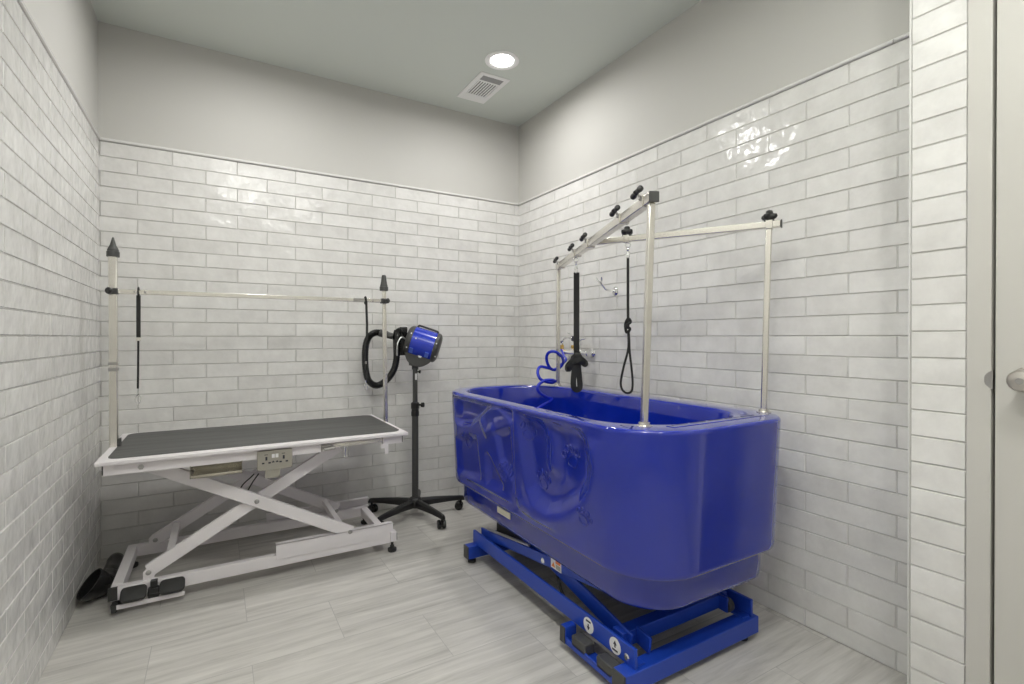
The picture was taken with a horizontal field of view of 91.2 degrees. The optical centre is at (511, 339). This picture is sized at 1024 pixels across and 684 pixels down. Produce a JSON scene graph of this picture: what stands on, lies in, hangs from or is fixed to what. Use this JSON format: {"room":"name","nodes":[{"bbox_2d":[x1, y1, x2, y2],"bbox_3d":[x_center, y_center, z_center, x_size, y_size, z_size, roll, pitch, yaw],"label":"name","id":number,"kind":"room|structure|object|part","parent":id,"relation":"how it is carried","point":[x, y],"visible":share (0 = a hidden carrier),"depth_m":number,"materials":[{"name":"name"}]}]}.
{"room":"pet grooming room","nodes":[
{"label":"pet grooming room","id":0,"kind":"room"},
{"bbox_2d":[0,0,100,683],"bbox_3d":[-1.110,-0.239,0.784,0.105,2.738,4.050,0,0,-31],"label":"wall","id":1,"kind":"structure","parent":0,"point":[50,483],"depth_m":1.73,"materials":[{"name":"tile"}]},
{"bbox_2d":[16,0,100,139],"bbox_3d":[-1.065,-1.012,0.806,0.017,0.016,4.039,0,0,-31],"label":"trim","id":2,"kind":"structure","parent":1,"relation":"attached to","point":[24,9],"depth_m":1.82,"materials":[{"name":"white tile"}]},
{"bbox_2d":[98,21,518,558],"bbox_3d":[-1.048,-0.251,3.229,2.502,2.738,0.105,0,0,-31],"label":"wall","id":3,"kind":"structure","parent":0,"point":[176,221],"depth_m":3.00,"materials":[{"name":"tile"}]},
{"bbox_2d":[100,137,517,205],"bbox_3d":[-1.022,-1.024,3.180,2.494,0.016,0.017,0,0,-31],"label":"trim","id":4,"kind":"structure","parent":3,"relation":"attached to","point":[102,138],"depth_m":2.99,"materials":[{"name":"white tile"}]},
{"bbox_2d":[90,0,700,126],"bbox_3d":[0.007,-1.648,1.438,2.702,0.088,4.250,0,0,-31],"label":"ceiling","id":5,"kind":"structure","parent":0,"point":[425,51],"depth_m":2.67,"materials":[{"name":"white paint"}]},
{"bbox_2d":[457,71,509,103],"bbox_3d":[-0.189,-1.617,3.230,0.202,0.007,0.363,0,0,-31],"label":"ceiling vent","id":6,"kind":"object","parent":5,"relation":"in","point":[483,86],"visible":1,"depth_m":3.22,"materials":[{"name":"white metal"}]},
{"bbox_3d":[-0.126,-1.616,3.123,0.140,0.002,0.053,0,0,-31],"label":"damper plate","id":7,"kind":"part","parent":6,"relation":"part of","materials":[{"name":"grey metal"}]},
{"bbox_2d":[485,51,518,69],"bbox_3d":[-0.058,-1.615,2.907,0.198,0.008,0.198,0,0,-31],"label":"recessed light","id":8,"kind":"object","parent":5,"relation":"in","point":[497,60],"visible":1,"depth_m":2.90,"materials":[{"name":"white"}]},
{"bbox_2d":[37,500,906,683],"bbox_3d":[0.007,1.157,1.452,2.702,0.060,4.250,0,0,-31],"label":"floor","id":9,"kind":"structure","parent":0,"point":[419,612],"depth_m":1.94,"materials":[{"name":"tile"}]},
{"bbox_2d":[77,553,123,601],"bbox_3d":[-1.859,1.054,2.288,0.122,0.137,0.464,0,0,-31],"label":"dryer nozzle","id":10,"kind":"object","parent":9,"relation":"on","point":[96,586],"visible":0.88,"depth_m":2.15,"materials":[{"name":"black plastic"}]},
{"bbox_2d":[94,237,407,613],"bbox_3d":[-1.242,0.332,2.542,1.275,1.579,0.685,0,0,-31],"label":"table","id":11,"kind":"object","parent":9,"relation":"on","point":[208,452],"visible":1,"depth_m":2.36,"materials":[{"name":"metal"}]},
{"bbox_3d":[-1.757,-0.215,2.191,0.029,0.028,0.029,0,0,-2],"label":"knob","id":12,"kind":"part","parent":11,"relation":"part of","materials":[{"name":"black plastic"}]},
{"bbox_3d":[-1.767,0.071,2.224,0.032,0.903,0.035,0,0,-31],"label":"post","id":13,"kind":"part","parent":11,"relation":"part of","materials":[{"name":"silver metal"}]},
{"bbox_3d":[-1.748,0.475,2.235,0.010,0.075,0.030,0,0,-31],"label":"clamp plate","id":14,"kind":"part","parent":11,"relation":"part of","materials":[{"name":"grey plastic"}]},
{"bbox_2d":[134,287,140,403],"bbox_3d":[-1.694,0.025,2.274,0.024,0.531,0.042,0,0,-8],"label":"grooming noose","id":15,"kind":"object","parent":11,"relation":"hanging from","point":[138,297],"visible":0.98,"depth_m":2.27,"materials":[{"name":"black fabric"}]},
{"bbox_3d":[-1.693,0.113,2.271,0.011,0.216,0.008,0,0,-31],"label":"cord","id":16,"kind":"part","parent":15,"relation":"part of","materials":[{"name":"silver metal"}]},
{"bbox_2d":[147,578,159,598],"bbox_3d":[-1.503,1.044,2.112,0.050,0.070,0.027,0,0,-31],"label":"switch","id":17,"kind":"object","parent":11,"relation":"attached to","point":[153,585],"depth_m":2.10,"materials":[{"name":"black plastic"}]},
{"bbox_2d":[190,461,241,478],"bbox_3d":[-1.301,0.558,2.210,0.195,0.054,0.128,0,0,-31],"label":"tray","id":18,"kind":"object","parent":11,"relation":"on","point":[198,469],"depth_m":2.20,"materials":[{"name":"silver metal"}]},
{"bbox_3d":[-1.438,0.766,2.702,0.826,0.507,0.022,0,0,-31],"label":"scissor arm","id":19,"kind":"part","parent":11,"relation":"part of"},
{"bbox_3d":[-1.212,0.760,2.338,0.808,0.491,0.022,0,0,-31],"label":"scissor arm","id":20,"kind":"part","parent":11,"relation":"part of"},
{"bbox_3d":[-1.270,1.042,2.562,1.165,0.054,0.507,0,0,-31],"label":"frame","id":21,"kind":"part","parent":11,"relation":"part of","materials":[{"name":"white metal"}]},
{"bbox_3d":[-1.176,0.749,2.331,0.862,0.497,0.022,0,0,-31],"label":"scissor arm","id":22,"kind":"part","parent":11,"relation":"part of"},
{"bbox_3d":[-1.244,0.511,2.542,1.206,0.045,0.625,0,0,-31],"label":"apron frame","id":23,"kind":"part","parent":11,"relation":"part of","materials":[{"name":"white metal"}]},
{"bbox_3d":[-1.072,0.540,2.267,0.144,0.086,0.013,0,0,-31],"label":"socket panel","id":24,"kind":"part","parent":11,"relation":"part of","materials":[{"name":"grey plastic"}]},
{"bbox_3d":[-1.385,0.752,2.703,0.882,0.507,0.022,0,0,-31],"label":"scissor arm","id":25,"kind":"part","parent":11,"relation":"part of"},
{"bbox_2d":[364,296,367,389],"bbox_3d":[-0.829,0.018,2.834,0.023,0.529,0.049,0,0,-31],"label":"grooming noose","id":26,"kind":"object","parent":11,"relation":"hanging from","point":[365,297],"visible":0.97,"depth_m":2.82,"materials":[{"name":"black fabric"}]},
{"bbox_3d":[-0.822,0.111,2.820,0.020,0.231,0.010,0,0,-31],"label":"cord","id":27,"kind":"part","parent":26,"relation":"part of","materials":[{"name":"black fabric"}]},
{"bbox_3d":[-0.731,0.112,2.888,0.027,0.814,0.039,0,0,-31],"label":"post","id":28,"kind":"part","parent":11,"relation":"part of","materials":[{"name":"silver metal"}]},
{"bbox_2d":[362,325,464,528],"bbox_3d":[-0.600,0.510,3.181,0.627,1.215,0.621,0,0,-31],"label":"dryer","id":29,"kind":"object","parent":9,"relation":"on","point":[420,347],"visible":0.92,"depth_m":3.14,"materials":[{"name":"blue gloss plastic"},{"name":"black plastic"},{"name":"dark grey plastic"}]},
{"bbox_3d":[-0.784,1.032,3.225,0.306,0.052,0.042,0,0,12],"label":"leg","id":30,"kind":"part","parent":29,"relation":"part of","materials":[{"name":"black plastic"}]},
{"bbox_3d":[-0.702,1.033,3.039,0.042,0.052,0.306,0,0,30],"label":"leg","id":31,"kind":"part","parent":29,"relation":"part of","materials":[{"name":"black plastic"}]},
{"bbox_3d":[-0.535,-0.068,3.199,0.140,0.060,0.013,0,0,-4],"label":"carry handle","id":32,"kind":"part","parent":29,"relation":"part of","materials":[{"name":"black plastic"}]},
{"bbox_3d":[-0.500,1.032,3.059,0.042,0.052,0.306,0,0,-42],"label":"leg","id":33,"kind":"part","parent":29,"relation":"part of","materials":[{"name":"black plastic"}]},
{"bbox_3d":[-0.456,1.032,3.257,0.306,0.052,0.042,0,0,-24],"label":"leg","id":34,"kind":"part","parent":29,"relation":"part of","materials":[{"name":"black plastic"}]},
{"bbox_2d":[452,185,782,683],"bbox_3d":[0.314,0.312,2.316,0.799,1.621,1.611,0,0,-31],"label":"tub","id":35,"kind":"object","parent":9,"relation":"on","point":[666,506],"visible":1,"depth_m":1.73,"materials":[{"name":"blue plastic"}]},
{"bbox_3d":[-0.036,0.782,2.273,0.008,0.028,0.114,0,0,-31],"label":"name plate","id":36,"kind":"part","parent":35,"relation":"part of","materials":[{"name":"beige plastic"}]},
{"bbox_3d":[-0.022,0.907,2.311,0.012,0.066,0.382,0,0,-31],"label":"push rod","id":37,"kind":"part","parent":35,"relation":"part of","materials":[{"name":"grey"}]},
{"bbox_3d":[0.085,0.915,2.147,0.010,0.170,0.935,0,0,-31],"label":"scissor arm","id":38,"kind":"part","parent":35,"relation":"part of"},
{"bbox_3d":[0.272,-0.073,2.951,0.029,0.684,0.031,0,0,-7],"label":"post","id":39,"kind":"part","parent":35,"relation":"part of","materials":[{"name":"silver metal"}]},
{"bbox_3d":[0.115,1.003,2.081,0.051,0.064,1.147,0,0,-31],"label":"rail","id":40,"kind":"part","parent":35,"relation":"part of","materials":[{"name":"blue metal"}]},
{"bbox_3d":[0.295,-0.466,2.523,0.023,0.029,0.073,0,0,-7],"label":"clamp handle","id":41,"kind":"part","parent":35,"relation":"part of","materials":[{"name":"black plastic"}]},
{"bbox_2d":[565,257,587,392],"bbox_3d":[0.328,-0.075,2.540,0.119,0.686,0.031,0,0,1],"label":"leash","id":42,"kind":"object","parent":35,"relation":"hanging from","point":[574,364],"visible":1,"depth_m":2.54,"materials":[{"name":"black fabric"}]},
{"bbox_3d":[0.213,0.930,1.974,0.010,0.206,0.731,0,0,-31],"label":"scissor arm","id":43,"kind":"part","parent":35,"relation":"part of"},
{"bbox_3d":[0.324,-0.470,2.291,0.023,0.029,0.073,0,0,-7],"label":"clamp handle","id":44,"kind":"part","parent":35,"relation":"part of","materials":[{"name":"black plastic"}]},
{"bbox_2d":[561,620,611,683],"bbox_3d":[0.270,1.066,1.724,0.050,0.058,0.279,0,0,-31],"label":"foot pedal","id":45,"kind":"object","parent":35,"relation":"attached to","point":[581,644],"depth_m":1.73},
{"bbox_3d":[0.379,-0.477,1.857,0.023,0.029,0.073,0,0,-7],"label":"clamp handle","id":46,"kind":"part","parent":35,"relation":"part of","materials":[{"name":"black plastic"}]},
{"bbox_2d":[620,243,633,393],"bbox_3d":[0.500,-0.094,2.183,0.061,0.660,0.024,0,0,1],"label":"leash","id":47,"kind":"object","parent":35,"relation":"hanging from","point":[628,321],"visible":1,"depth_m":2.18,"materials":[{"name":"black fabric"}]},
{"bbox_3d":[0.501,-0.470,2.184,0.050,0.047,0.050,0,0,14],"label":"clamp knob","id":48,"kind":"part","parent":35,"relation":"part of","materials":[{"name":"black plastic"}]},
{"bbox_3d":[0.407,-0.481,1.640,0.023,0.029,0.073,0,0,-7],"label":"clamp handle","id":49,"kind":"part","parent":35,"relation":"part of","materials":[{"name":"black plastic"}]},
{"bbox_3d":[0.434,-0.081,1.605,0.045,0.712,0.024,0,0,-1],"label":"post","id":50,"kind":"part","parent":35,"relation":"part of","materials":[{"name":"silver metal"}]},
{"bbox_3d":[0.590,1.002,2.362,0.051,0.064,1.147,0,0,-31],"label":"rail","id":51,"kind":"part","parent":35,"relation":"part of","materials":[{"name":"blue metal"}]},
{"bbox_3d":[0.967,-0.074,1.907,0.050,0.697,0.028,0,0,-18],"label":"post","id":52,"kind":"part","parent":35,"relation":"part of","materials":[{"name":"silver metal"}]},
{"bbox_3d":[0.979,-0.469,1.909,0.050,0.047,0.050,0,0,14],"label":"clamp knob","id":53,"kind":"part","parent":35,"relation":"part of","materials":[{"name":"black plastic"}]},
{"bbox_2d":[519,0,909,674],"bbox_3d":[0.755,-0.249,2.731,0.105,2.738,2.600,0,0,-31],"label":"wall","id":54,"kind":"structure","parent":0,"point":[827,153],"depth_m":2.06,"materials":[{"name":"tile"}]},
{"bbox_2d":[560,332,595,357],"bbox_3d":[0.402,0.035,3.145,0.084,0.166,0.280,0,0,-31],"label":"faucet","id":55,"kind":"object","parent":54,"relation":"attached to","point":[585,353],"visible":0.85,"depth_m":3.12,"materials":[{"name":"silver metal"}]},
{"bbox_2d":[536,349,566,407],"bbox_3d":[0.227,0.281,2.943,0.133,0.449,0.652,0,0,27],"label":"hose","id":56,"kind":"object","parent":55,"relation":"attached to","point":[563,356],"visible":0.91,"depth_m":2.89,"materials":[{"name":"blue plastic"}]},
{"bbox_2d":[596,277,618,295],"bbox_3d":[0.542,-0.306,2.863,0.131,0.101,0.057,0,0,-31],"label":"wall hook","id":57,"kind":"object","parent":54,"relation":"attached to","point":[614,290],"visible":1,"depth_m":2.87,"materials":[{"name":"silver metal"}]},
{"bbox_3d":[0.542,-0.304,2.862,0.104,0.056,0.014,0,0,-31],"label":"arm","id":58,"kind":"part","parent":57,"relation":"part of","materials":[{"name":"silver metal"}]},
{"bbox_2d":[518,38,893,205],"bbox_3d":[0.675,-1.022,2.760,0.017,0.016,2.449,0,0,-31],"label":"trim","id":59,"kind":"structure","parent":54,"relation":"attached to","point":[889,42],"depth_m":2.19,"materials":[{"name":"white tile"}]},
{"bbox_2d":[894,32,908,42],"bbox_3d":[1.332,-1.017,1.649,0.017,0.016,0.126,0,0,-31],"label":"trim","id":60,"kind":"structure","parent":54,"relation":"attached to","point":[905,35],"depth_m":1.68,"materials":[{"name":"white tile"}]},
{"bbox_2d":[909,0,967,683],"bbox_3d":[1.688,-0.240,0.938,0.326,2.738,1.465,0,0,-31],"label":"wall","id":61,"kind":"structure","parent":0,"point":[939,170],"depth_m":1.43,"materials":[{"name":"tile"}]},
{"bbox_2d":[907,0,911,683],"bbox_3d":[1.190,-0.242,1.492,0.035,2.737,0.005,0,0,-31],"label":"trim","id":62,"kind":"structure","parent":61,"relation":"attached to","point":[910,15],"depth_m":1.48,"materials":[{"name":"white"}]},
{"bbox_2d":[965,0,996,683],"bbox_3d":[1.500,0.034,0.976,0.049,2.190,0.940,0,0,-31],"label":"trim","id":63,"kind":"structure","parent":61,"relation":"attached to","point":[982,14],"depth_m":1.34,"materials":[{"name":"grey paint"}]},
{"bbox_2d":[984,0,1023,683],"bbox_3d":[1.470,0.062,0.960,0.108,2.118,0.862,0,0,-31],"label":"door","id":64,"kind":"structure","parent":61,"relation":"in","point":[1007,379],"depth_m":1.30,"materials":[{"name":"grey paint"}]},
{"bbox_3d":[1.273,0.105,1.335,0.027,0.052,0.017,0,0,-31],"label":"strike plate","id":65,"kind":"part","parent":64,"relation":"part of","materials":[{"name":"silver metal"}]},
{"bbox_3d":[1.276,0.102,1.250,0.068,0.066,0.066,0,0,-31],"label":"knob","id":66,"kind":"part","parent":64,"relation":"part of","materials":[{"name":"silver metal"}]}
]}

